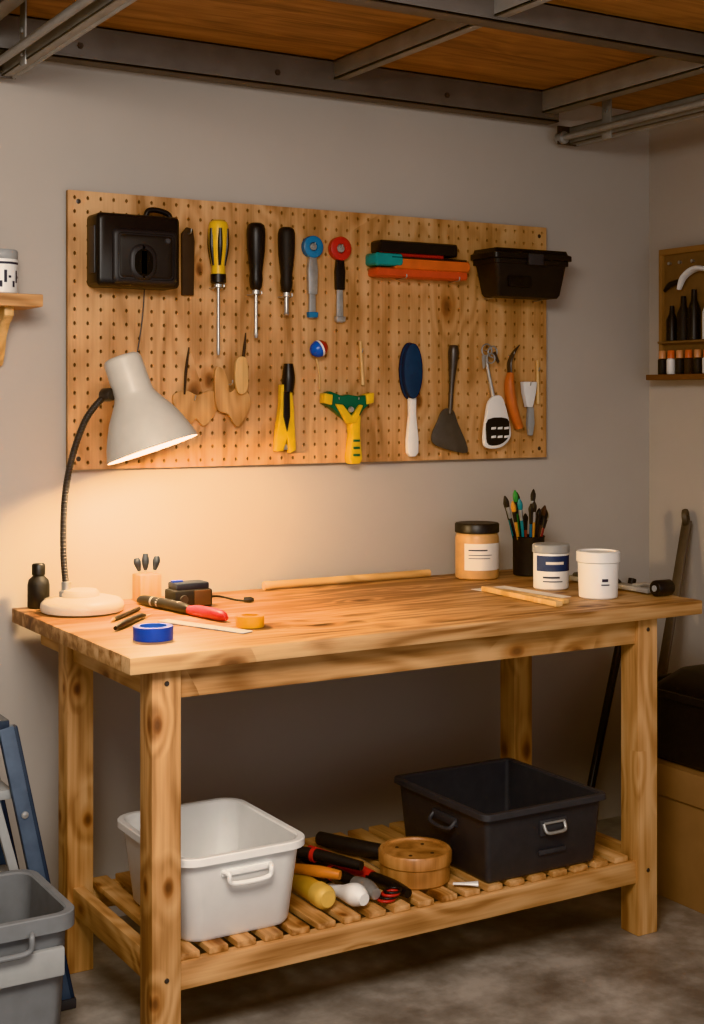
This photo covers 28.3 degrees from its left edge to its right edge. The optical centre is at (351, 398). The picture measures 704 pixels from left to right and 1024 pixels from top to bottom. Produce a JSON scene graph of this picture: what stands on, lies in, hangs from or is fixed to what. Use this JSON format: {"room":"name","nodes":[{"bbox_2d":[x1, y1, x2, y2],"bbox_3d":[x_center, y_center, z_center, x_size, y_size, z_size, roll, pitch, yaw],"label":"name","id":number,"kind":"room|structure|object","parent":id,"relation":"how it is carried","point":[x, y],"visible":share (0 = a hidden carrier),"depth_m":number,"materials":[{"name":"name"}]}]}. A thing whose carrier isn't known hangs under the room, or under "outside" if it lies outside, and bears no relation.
{"room":"garage","nodes":[
{"label":"garage","id":0,"kind":"room"},
{"bbox_2d":[0,61,648,916],"bbox_3d":[-1.184,0.147,3.683,5.140,2.620,0.120,0,0,-31],"label":"wall","id":1,"kind":"structure","parent":0,"point":[326,756],"depth_m":4.25,"materials":[{"name":"paint"}]},
{"bbox_2d":[0,293,42,366],"bbox_3d":[-1.096,-0.179,3.573,0.578,0.190,0.160,0,0,-31],"label":"wooden wall shelf","id":2,"kind":"object","parent":1,"relation":"attached to","point":[9,302],"visible":1,"depth_m":3.64,"materials":[{"name":"brown wood"}]},
{"bbox_2d":[0,249,17,292],"bbox_3d":[-0.923,-0.334,3.671,0.088,0.118,0.088,0,0,-31],"label":"ceramic jar","id":3,"kind":"object","parent":2,"relation":"on","point":[8,257],"visible":0.9,"depth_m":3.64,"materials":[{"name":"white ceramic"}]},
{"bbox_2d":[66,190,545,469],"bbox_3d":[-0.070,-0.190,4.264,1.665,0.769,0.025,0,0,-31],"label":"pegboard","id":4,"kind":"object","parent":1,"relation":"attached to","point":[385,314],"visible":0.82,"depth_m":4.20,"materials":[{"name":"brown wood"}]},
{"bbox_2d":[87,207,178,351],"bbox_3d":[-0.603,-0.290,3.869,0.247,0.494,0.106,0,0,-31],"label":"tool case","id":5,"kind":"object","parent":4,"relation":"hanging from","point":[125,251],"visible":0.98,"depth_m":3.83,"materials":[{"name":"plastic"}]},
{"bbox_2d":[130,244,156,279],"bbox_3d":[-0.575,-0.377,3.838,0.085,0.103,0.018,0,0,-31],"label":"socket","id":6,"kind":"object","parent":5,"relation":"attached to","point":[143,257],"depth_m":3.83,"materials":[{"name":"black plastic"}]},
{"bbox_2d":[181,227,194,295],"bbox_3d":[-0.465,-0.394,3.992,0.040,0.195,0.037,0,0,-31],"label":"file","id":7,"kind":"object","parent":4,"relation":"hanging from","point":[187,236],"visible":1,"depth_m":4.00,"materials":[{"name":"metal"}]},
{"bbox_2d":[172,347,216,425],"bbox_3d":[-0.446,-0.035,4.013,0.149,0.226,0.022,0,0,-31],"label":"plywood template","id":8,"kind":"object","parent":4,"relation":"attached to","point":[201,407],"visible":0.94,"depth_m":4.01,"materials":[{"name":"wood"}]},
{"bbox_2d":[207,220,228,354],"bbox_3d":[-0.386,-0.321,4.023,0.064,0.388,0.065,0,0,-31],"label":"screwdriver","id":9,"kind":"object","parent":4,"relation":"hanging from","point":[218,231],"visible":1,"depth_m":4.00,"materials":[{"name":"yellow plastic"}]},
{"bbox_2d":[214,333,249,426],"bbox_3d":[-0.345,-0.056,4.057,0.115,0.274,0.047,0,0,-31],"label":"plywood template","id":10,"kind":"object","parent":4,"relation":"attached to","point":[235,403],"visible":1,"depth_m":4.06,"materials":[{"name":"brown wood"}]},
{"bbox_2d":[246,222,265,337],"bbox_3d":[-0.282,-0.347,4.088,0.056,0.336,0.060,0,0,-31],"label":"screwdriver","id":11,"kind":"object","parent":4,"relation":"hanging from","point":[255,234],"visible":1,"depth_m":4.07,"materials":[{"name":"black plastic"}]},
{"bbox_2d":[273,363,295,452],"bbox_3d":[-0.199,0.027,4.149,0.068,0.265,0.041,0,0,-31],"label":"pliers","id":12,"kind":"object","parent":4,"relation":"hanging from","point":[284,432],"visible":1,"depth_m":4.14,"materials":[{"name":"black plastic"}]},
{"bbox_2d":[278,227,294,314],"bbox_3d":[-0.196,-0.379,4.142,0.052,0.261,0.056,0,0,-31],"label":"screwdriver","id":13,"kind":"object","parent":4,"relation":"hanging from","point":[286,235],"visible":1,"depth_m":4.12,"materials":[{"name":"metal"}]},
{"bbox_2d":[301,236,322,317],"bbox_3d":[-0.117,-0.367,4.202,0.066,0.248,0.032,0,0,-31],"label":"wrench","id":14,"kind":"object","parent":4,"relation":"attached to","point":[311,246],"visible":1,"depth_m":4.20,"materials":[{"name":"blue metal"}]},
{"bbox_2d":[310,340,327,389],"bbox_3d":[-0.100,-0.102,4.196,0.054,0.149,0.054,0,0,17],"label":"pin","id":15,"kind":"object","parent":4,"relation":"hanging from","point":[318,348],"visible":1,"depth_m":4.18,"materials":[{"name":"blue plastic"}]},
{"bbox_2d":[328,237,350,322],"bbox_3d":[-0.035,-0.363,4.251,0.072,0.261,0.032,0,0,-31],"label":"wrench","id":16,"kind":"object","parent":4,"relation":"attached to","point":[339,248],"visible":1,"depth_m":4.25,"materials":[{"name":"red plastic"}]},
{"bbox_2d":[320,391,373,463],"bbox_3d":[-0.013,0.088,4.256,0.178,0.223,0.047,0,0,-31],"label":"clamp","id":17,"kind":"object","parent":4,"relation":"hanging from","point":[347,407],"visible":1,"depth_m":4.25,"materials":[{"name":"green plastic"}]},
{"bbox_2d":[358,341,364,384],"bbox_3d":[0.029,-0.111,4.297,0.018,0.136,0.020,0,0,13],"label":"stick","id":18,"kind":"object","parent":4,"relation":"hanging from","point":[361,349],"visible":1,"depth_m":4.29,"materials":[{"name":"brown wood"}]},
{"bbox_2d":[399,342,422,456],"bbox_3d":[0.184,0.002,4.379,0.074,0.359,0.037,0,0,-31],"label":"scrub brush","id":19,"kind":"object","parent":4,"relation":"hanging from","point":[410,361],"visible":1,"depth_m":4.37,"materials":[{"name":"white plastic"}]},
{"bbox_2d":[365,240,469,282],"bbox_3d":[0.210,-0.430,4.376,0.355,0.117,0.069,0,0,-31],"label":"holder","id":20,"kind":"object","parent":4,"relation":"hanging from","point":[400,260],"visible":1,"depth_m":4.34,"materials":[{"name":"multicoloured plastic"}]},
{"bbox_2d":[431,345,467,452],"bbox_3d":[0.311,0.001,4.455,0.141,0.346,0.038,0,0,-31],"label":"trowel","id":21,"kind":"object","parent":4,"relation":"hanging from","point":[446,434],"visible":1,"depth_m":4.45,"materials":[{"name":"metal"}]},
{"bbox_2d":[481,343,510,448],"bbox_3d":[0.464,-0.010,4.546,0.117,0.342,0.037,0,0,-31],"label":"slotted spatula","id":22,"kind":"object","parent":4,"relation":"hanging from","point":[496,433],"visible":1,"depth_m":4.53,"materials":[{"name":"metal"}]},
{"bbox_2d":[504,345,522,429],"bbox_3d":[0.531,-0.039,4.582,0.068,0.279,0.044,0,0,-31],"label":"knife","id":23,"kind":"object","parent":4,"relation":"hanging from","point":[509,385],"visible":1,"depth_m":4.57,"materials":[{"name":"metal"}]},
{"bbox_2d":[470,247,571,301],"bbox_3d":[0.551,-0.402,4.530,0.316,0.157,0.153,0,0,-31],"label":"bin","id":24,"kind":"object","parent":4,"relation":"attached to","point":[509,273],"visible":1,"depth_m":4.47,"materials":[{"name":"plastic"}]},
{"bbox_2d":[520,382,536,435],"bbox_3d":[0.583,0.032,4.620,0.057,0.178,0.032,0,0,-31],"label":"scraper","id":25,"kind":"object","parent":4,"relation":"hanging from","point":[528,389],"visible":1,"depth_m":4.61,"materials":[{"name":"white plastic"}]},
{"bbox_2d":[536,361,539,403],"bbox_3d":[0.619,-0.056,4.648,0.014,0.145,0.022,0,0,-31],"label":"stick","id":26,"kind":"object","parent":4,"relation":"hanging from","point":[537,362],"visible":1,"depth_m":4.64,"materials":[{"name":"brown wood"}]},
{"bbox_2d":[8,3,701,90],"bbox_3d":[0.595,-1.010,2.556,3.240,0.006,3.560,0,0,-31],"label":"steel frame","id":27,"kind":"object","parent":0,"point":[546,3],"depth_m":3.99,"materials":[{"name":"grey metal"}]},
{"bbox_2d":[10,0,703,110],"bbox_3d":[-0.006,-1.043,1.708,5.380,0.060,4.720,0,0,-31],"label":"ceiling","id":28,"kind":"structure","parent":0,"point":[323,29],"depth_m":3.87,"materials":[{"name":"brown wood"}]},
{"bbox_2d":[0,0,136,79],"bbox_3d":[-0.032,-0.928,2.184,0.093,0.170,3.565,0,0,-31],"label":"door track","id":29,"kind":"object","parent":28,"relation":"attached to","point":[81,16],"visible":0.85,"depth_m":3.32,"materials":[{"name":"metal"}]},
{"bbox_2d":[0,14,558,121],"bbox_3d":[-0.327,-0.964,4.012,2.350,0.098,0.006,0,0,-31],"label":"beam","id":30,"kind":"structure","parent":28,"relation":"attached to","point":[100,44],"depth_m":4.07,"materials":[{"name":"grey metal"}]},
{"bbox_2d":[77,43,83,48],"bbox_3d":[-0.732,-0.953,3.764,0.018,0.016,0.006,0,0,-31],"label":"bolt","id":31,"kind":"object","parent":30,"relation":"attached to","point":[80,45],"visible":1,"depth_m":3.76,"materials":[{"name":"metal"}]},
{"bbox_2d":[0,48,557,124],"bbox_3d":[-0.341,-0.918,4.035,2.350,0.006,0.060,0,0,-31],"label":"flange","id":32,"kind":"object","parent":30,"relation":"attached to","point":[147,70],"visible":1,"depth_m":4.11,"materials":[{"name":"grey metal"}]},
{"bbox_2d":[334,0,536,78],"bbox_3d":[0.845,-0.984,2.670,0.006,0.058,3.500,0,0,-31],"label":"beam","id":33,"kind":"structure","parent":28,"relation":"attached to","point":[433,29],"depth_m":3.84,"materials":[{"name":"metal"}]},
{"bbox_2d":[334,0,550,80],"bbox_3d":[0.857,-0.958,2.677,0.035,0.006,3.500,0,0,-31],"label":"flange","id":34,"kind":"object","parent":33,"relation":"attached to","point":[530,5],"visible":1,"depth_m":3.74,"materials":[{"name":"metal"}]},
{"bbox_2d":[371,0,703,57],"bbox_3d":[0.122,-0.978,3.348,3.240,0.070,0.006,0,0,-31],"label":"beam","id":35,"kind":"structure","parent":28,"relation":"attached to","point":[548,16],"depth_m":3.63,"materials":[{"name":"grey metal"}]},
{"bbox_2d":[325,0,703,63],"bbox_3d":[0.108,-0.946,3.371,3.240,0.006,0.060,0,0,-31],"label":"flange","id":36,"kind":"object","parent":35,"relation":"attached to","point":[373,4],"visible":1,"depth_m":3.56,"materials":[{"name":"grey metal"}]},
{"bbox_2d":[542,56,703,111],"bbox_3d":[1.523,-0.976,3.074,0.006,0.075,3.500,0,0,-31],"label":"beam","id":37,"kind":"structure","parent":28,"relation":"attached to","point":[655,68],"depth_m":4.27,"materials":[{"name":"metal"}]},
{"bbox_2d":[542,67,703,113],"bbox_3d":[1.542,-0.941,3.086,0.050,0.006,3.500,0,0,-31],"label":"flange","id":38,"kind":"object","parent":37,"relation":"attached to","point":[700,71],"visible":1,"depth_m":4.26,"materials":[{"name":"metal"}]},
{"bbox_2d":[554,93,703,146],"bbox_3d":[1.625,-0.928,3.173,0.093,0.170,3.565,0,0,-31],"label":"door track","id":39,"kind":"object","parent":28,"relation":"attached to","point":[609,126],"visible":0.8,"depth_m":4.42,"materials":[{"name":"metal"}]},
{"bbox_3d":[-0.109,-0.978,2.101,0.006,0.070,3.500,0,0,-31],"label":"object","id":40,"kind":"object","parent":28,"relation":"attached to","visible":0},
{"bbox_2d":[0,0,25,19],"bbox_3d":[-0.090,-0.946,2.112,0.050,0.006,3.500,0,0,-31],"label":"flange","id":41,"kind":"object","parent":40,"relation":"attached to","point":[7,6],"visible":1,"depth_m":3.35,"materials":[{"name":"metal"}]},
{"bbox_2d":[60,816,703,1023],"bbox_3d":[0.148,1.507,1.450,5.380,0.100,5.320,0,0,-31],"label":"floor","id":42,"kind":"structure","parent":0,"point":[569,961],"depth_m":3.50,"materials":[{"name":"concrete"}]},
{"bbox_2d":[0,869,74,1023],"bbox_3d":[-0.794,1.272,3.014,0.325,0.369,0.349,0,0,-31],"label":"waste bin","id":43,"kind":"object","parent":42,"relation":"on","point":[35,917],"visible":1,"depth_m":2.94,"materials":[{"name":"plastic"}]},
{"bbox_2d":[0,714,75,1010],"bbox_3d":[-0.927,1.103,3.370,0.430,0.708,0.330,0,0,-31],"label":"stepladder","id":44,"kind":"object","parent":42,"relation":"on","point":[18,790],"visible":0.51,"depth_m":3.28,"materials":[{"name":"blue metal"}]},
{"bbox_2d":[12,569,701,1023],"bbox_3d":[0.031,1.007,3.792,1.685,0.900,0.840,0,0,-31],"label":"workbench","id":45,"kind":"object","parent":42,"relation":"on","point":[345,630],"depth_m":3.51,"materials":[{"name":"brown wood"}]},
{"bbox_2d":[27,563,49,608],"bbox_3d":[-0.836,0.497,3.724,0.058,0.118,0.058,0,0,-31],"label":"bottle","id":46,"kind":"object","parent":45,"relation":"on","point":[38,586],"visible":0.94,"depth_m":3.70,"materials":[{"name":"plastic"}]},
{"bbox_2d":[40,352,196,616],"bbox_3d":[-0.610,0.216,3.653,0.410,0.681,0.248,0,0,-3],"label":"desk lamp","id":47,"kind":"object","parent":45,"relation":"on","point":[142,421],"visible":1,"depth_m":3.61,"materials":[{"name":"beige metal"}]},
{"bbox_2d":[59,581,70,596],"bbox_3d":[-0.746,0.498,3.648,0.038,0.047,0.038,0,0,-31],"label":"socket","id":48,"kind":"object","parent":47,"relation":"attached to","point":[65,590],"depth_m":3.64,"materials":[{"name":"metal"}]},
{"bbox_2d":[111,606,140,620],"bbox_3d":[-0.580,0.550,3.570,0.011,0.010,0.207,0,0,11],"label":"pencil","id":49,"kind":"object","parent":45,"relation":"on","point":[138,608],"visible":1,"depth_m":3.57,"materials":[{"name":"wood"}]},
{"bbox_2d":[113,613,149,629],"bbox_3d":[-0.543,0.547,3.468,0.018,0.018,0.258,0,0,11],"label":"knife","id":50,"kind":"object","parent":45,"relation":"on","point":[128,621],"visible":1,"depth_m":3.43,"materials":[{"name":"black plastic"}]},
{"bbox_2d":[132,553,160,601],"bbox_3d":[-0.566,0.492,3.843,0.076,0.130,0.060,0,0,-31],"label":"block","id":51,"kind":"object","parent":45,"relation":"on","point":[149,583],"depth_m":3.83,"materials":[{"name":"wood"}]},
{"bbox_2d":[133,623,173,642],"bbox_3d":[-0.461,0.541,3.236,0.094,0.032,0.094,0,0,-31],"label":"tape roll","id":52,"kind":"object","parent":45,"relation":"on","point":[143,632],"visible":1,"depth_m":3.20,"materials":[{"name":"blue plastic"}]},
{"bbox_2d":[137,595,228,620],"bbox_3d":[-0.446,0.541,3.632,0.031,0.030,0.413,0,0,-40],"label":"chisel","id":53,"kind":"object","parent":45,"relation":"on","point":[201,611],"visible":1,"depth_m":3.60,"materials":[{"name":"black plastic"}]},
{"bbox_2d":[157,619,252,633],"bbox_3d":[-0.361,0.554,3.406,0.288,0.003,0.036,0,0,38],"label":"ruler","id":54,"kind":"object","parent":45,"relation":"on","point":[171,621],"visible":1,"depth_m":3.39,"materials":[{"name":"white plastic"}]},
{"bbox_2d":[165,579,253,605],"bbox_3d":[-0.384,0.521,3.782,0.236,0.070,0.081,0,0,-31],"label":"charger","id":55,"kind":"object","parent":45,"relation":"on","point":[191,592],"visible":0.91,"depth_m":3.73,"materials":[{"name":"plastic"}]},
{"bbox_2d":[117,798,304,941],"bbox_3d":[-0.343,1.136,3.376,0.346,0.202,0.429,0,0,-31],"label":"tub","id":56,"kind":"object","parent":45,"relation":"on","point":[238,859],"visible":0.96,"depth_m":3.26,"materials":[{"name":"white plastic"}]},
{"bbox_2d":[236,613,263,628],"bbox_3d":[-0.249,0.542,3.414,0.070,0.028,0.070,0,0,-31],"label":"tape roll","id":57,"kind":"object","parent":45,"relation":"on","point":[244,620],"visible":1,"depth_m":3.39,"materials":[{"name":"plastic"}]},
{"bbox_2d":[294,863,341,879],"bbox_3d":[-0.097,1.169,3.464,0.150,0.028,0.030,0,0,26],"label":"chisel","id":58,"kind":"object","parent":45,"relation":"on","point":[305,869],"visible":0.8,"depth_m":3.45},
{"bbox_2d":[295,859,368,906],"bbox_3d":[-0.079,1.210,3.547,0.060,0.056,0.407,0,0,-31],"label":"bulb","id":59,"kind":"object","parent":45,"relation":"on","point":[353,894],"visible":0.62,"depth_m":3.39,"materials":[{"name":"white plastic"}]},
{"bbox_2d":[296,846,363,870],"bbox_3d":[-0.080,1.179,3.598,0.250,0.036,0.037,0,0,32],"label":"rasp","id":60,"kind":"object","parent":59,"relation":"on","point":[313,854],"visible":0.77,"depth_m":3.57,"materials":[{"name":"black plastic"}]},
{"bbox_2d":[296,858,380,899],"bbox_3d":[-0.049,1.213,3.591,0.046,0.048,0.401,0,0,-33],"label":"hammer","id":61,"kind":"object","parent":45,"relation":"on","point":[374,892],"visible":0.44,"depth_m":3.49,"materials":[{"name":"black metal"}]},
{"bbox_2d":[262,569,430,589],"bbox_3d":[-0.007,0.544,4.216,0.583,0.025,0.029,0,0,-31],"label":"wooden dowel","id":62,"kind":"object","parent":45,"relation":"on","point":[266,585],"depth_m":4.20,"materials":[{"name":"beige wood"}]},
{"bbox_2d":[308,845,411,897],"bbox_3d":[0.014,1.216,3.606,0.038,0.038,0.405,0,0,-40],"label":"screwdriver","id":63,"kind":"object","parent":45,"relation":"on","point":[382,881],"visible":0.52,"depth_m":3.52,"materials":[{"name":"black plastic"}]},
{"bbox_2d":[377,886,401,902],"bbox_3d":[0.093,1.222,3.444,0.069,0.025,0.043,0,0,-31],"label":"bundle","id":64,"kind":"object","parent":45,"relation":"on","point":[389,894],"visible":1,"depth_m":3.43,"materials":[{"name":"red plastic"}]},
{"bbox_2d":[378,837,451,889],"bbox_3d":[0.163,1.198,3.602,0.190,0.080,0.190,0,0,-31],"label":"wooden box","id":65,"kind":"object","parent":45,"relation":"on","point":[419,863],"visible":0.97,"depth_m":3.54,"materials":[{"name":"brown wood"}]},
{"bbox_2d":[453,881,477,886],"bbox_3d":[0.287,1.228,3.535,0.064,0.012,0.026,0,0,1],"label":"scoop","id":66,"kind":"object","parent":45,"relation":"on","point":[472,883],"visible":1,"depth_m":3.53,"materials":[{"name":"white plastic"}]},
{"bbox_2d":[455,521,498,579],"bbox_3d":[0.389,0.470,4.345,0.138,0.172,0.138,0,0,-31],"label":"paint jar","id":67,"kind":"object","parent":45,"relation":"on","point":[476,542],"visible":1,"depth_m":4.29,"materials":[{"name":"orange plastic"}]},
{"bbox_2d":[394,758,605,882],"bbox_3d":[0.396,1.145,3.808,0.419,0.186,0.446,0,0,-31],"label":"storage bin","id":68,"kind":"object","parent":45,"relation":"on","point":[500,819],"visible":1,"depth_m":3.70,"materials":[{"name":"grey plastic"}]},
{"bbox_2d":[471,586,570,597],"bbox_3d":[0.483,0.556,4.002,0.130,0.001,0.280,0,0,-35],"label":"paper sheet","id":69,"kind":"object","parent":45,"relation":"on","point":[501,587],"visible":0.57,"depth_m":4.03,"materials":[{"name":"white paper"}]},
{"bbox_2d":[481,586,568,606],"bbox_3d":[0.485,0.548,3.893,0.072,0.014,0.350,0,0,-31],"label":"wooden sticks","id":70,"kind":"object","parent":45,"relation":"on","point":[537,598],"depth_m":3.85,"materials":[{"name":"beige wood"}]},
{"bbox_2d":[503,489,548,576],"bbox_3d":[0.563,0.423,4.423,0.179,0.268,0.104,0,0,-31],"label":"cup","id":71,"kind":"object","parent":45,"relation":"on","point":[522,542],"visible":0.96,"depth_m":4.38,"materials":[{"name":"metal"}]},
{"bbox_2d":[532,542,569,590],"bbox_3d":[0.585,0.491,4.104,0.110,0.131,0.110,0,0,-31],"label":"paint jar","id":72,"kind":"object","parent":45,"relation":"on","point":[550,559],"visible":1,"depth_m":4.06,"materials":[{"name":"plastic"}]},
{"bbox_2d":[576,548,619,599],"bbox_3d":[0.691,0.491,3.917,0.122,0.131,0.122,0,0,-31],"label":"paint pot","id":73,"kind":"object","parent":45,"relation":"on","point":[598,569],"visible":1,"depth_m":3.87,"materials":[{"name":"plastic"}]},
{"bbox_2d":[569,572,674,595],"bbox_3d":[0.779,0.533,4.099,0.061,0.045,0.418,0,0,-31],"label":"roller","id":74,"kind":"object","parent":45,"relation":"on","point":[665,587],"visible":0.7,"depth_m":3.94,"materials":[{"name":"metal"}]},
{"bbox_2d":[587,578,635,787],"bbox_3d":[0.863,1.036,4.721,0.028,0.829,0.388,0,0,39],"label":"pole","id":75,"kind":"object","parent":42,"relation":"on","point":[611,683],"visible":0.66,"depth_m":4.70,"materials":[{"name":"black plastic"}]},
{"bbox_2d":[657,509,691,674],"bbox_3d":[1.012,0.912,4.568,0.040,1.077,0.492,0,0,35],"label":"bar","id":76,"kind":"object","parent":42,"relation":"on","point":[664,658],"visible":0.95,"depth_m":4.67,"materials":[{"name":"black metal"}]},
{"bbox_2d":[657,757,703,913],"bbox_3d":[1.123,1.263,4.116,0.415,0.388,0.501,0,0,-31],"label":"cardboard box","id":77,"kind":"object","parent":42,"relation":"on","point":[680,788],"visible":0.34,"depth_m":4.02,"materials":[{"name":"brown cardboard"}]},
{"bbox_2d":[657,673,703,771],"bbox_3d":[1.129,0.963,4.144,0.415,0.211,0.520,0,0,-31],"label":"crate","id":78,"kind":"object","parent":77,"relation":"on","point":[680,718],"visible":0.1,"depth_m":4.06,"materials":[{"name":"black plastic"}]},
{"bbox_2d":[657,664,703,699],"bbox_3d":[1.127,0.898,4.142,0.330,0.317,0.410,0,0,-31],"label":"tool bag","id":79,"kind":"object","parent":78,"relation":"in","point":[688,680],"visible":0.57,"depth_m":4.14,"materials":[{"name":"black fabric"}]},
{"bbox_2d":[649,116,703,673],"bbox_3d":[2.253,0.147,3.056,0.120,2.620,4.720,0,0,-31],"label":"wall","id":80,"kind":"structure","parent":0,"point":[676,150],"depth_m":4.83,"materials":[{"name":"paint"}]},
{"bbox_2d":[646,244,703,379],"bbox_3d":[1.226,-0.291,4.577,0.085,0.453,0.665,0,0,-31],"label":"rack","id":81,"kind":"object","parent":80,"relation":"attached to","point":[681,269],"visible":1,"depth_m":4.74,"materials":[{"name":"wood"}]},
{"bbox_2d":[666,306,677,340],"bbox_3d":[1.098,-0.260,4.789,0.039,0.120,0.040,0,0,-31],"label":"bottle","id":82,"kind":"object","parent":81,"relation":"on","point":[671,321],"depth_m":4.77,"materials":[{"name":"black glass"}]},
{"bbox_2d":[646,374,703,379],"bbox_3d":[1.226,-0.074,4.577,0.085,0.019,0.665,0,0,-31],"label":"shelf","id":83,"kind":"object","parent":81,"relation":"attached to","point":[660,376],"depth_m":4.71,"materials":[{"name":"brown wood"}]},
{"bbox_2d":[677,296,687,339],"bbox_3d":[1.126,-0.275,4.741,0.043,0.150,0.044,0,0,-31],"label":"bottle","id":84,"kind":"object","parent":81,"relation":"on","point":[682,314],"depth_m":4.73,"materials":[{"name":"black glass"}]},
{"bbox_2d":[687,289,700,339],"bbox_3d":[1.151,-0.284,4.698,0.043,0.170,0.044,0,0,-31],"label":"bottle","id":85,"kind":"object","parent":81,"relation":"on","point":[694,309],"depth_m":4.68,"materials":[{"name":"black glass"}]},
{"bbox_2d":[702,308,703,338],"bbox_3d":[1.185,-0.275,4.643,0.039,0.150,0.040,0,0,-31],"label":"bottle","id":86,"kind":"object","parent":81,"relation":"on","point":[703,308],"depth_m":4.64,"materials":[{"name":"white plastic"}]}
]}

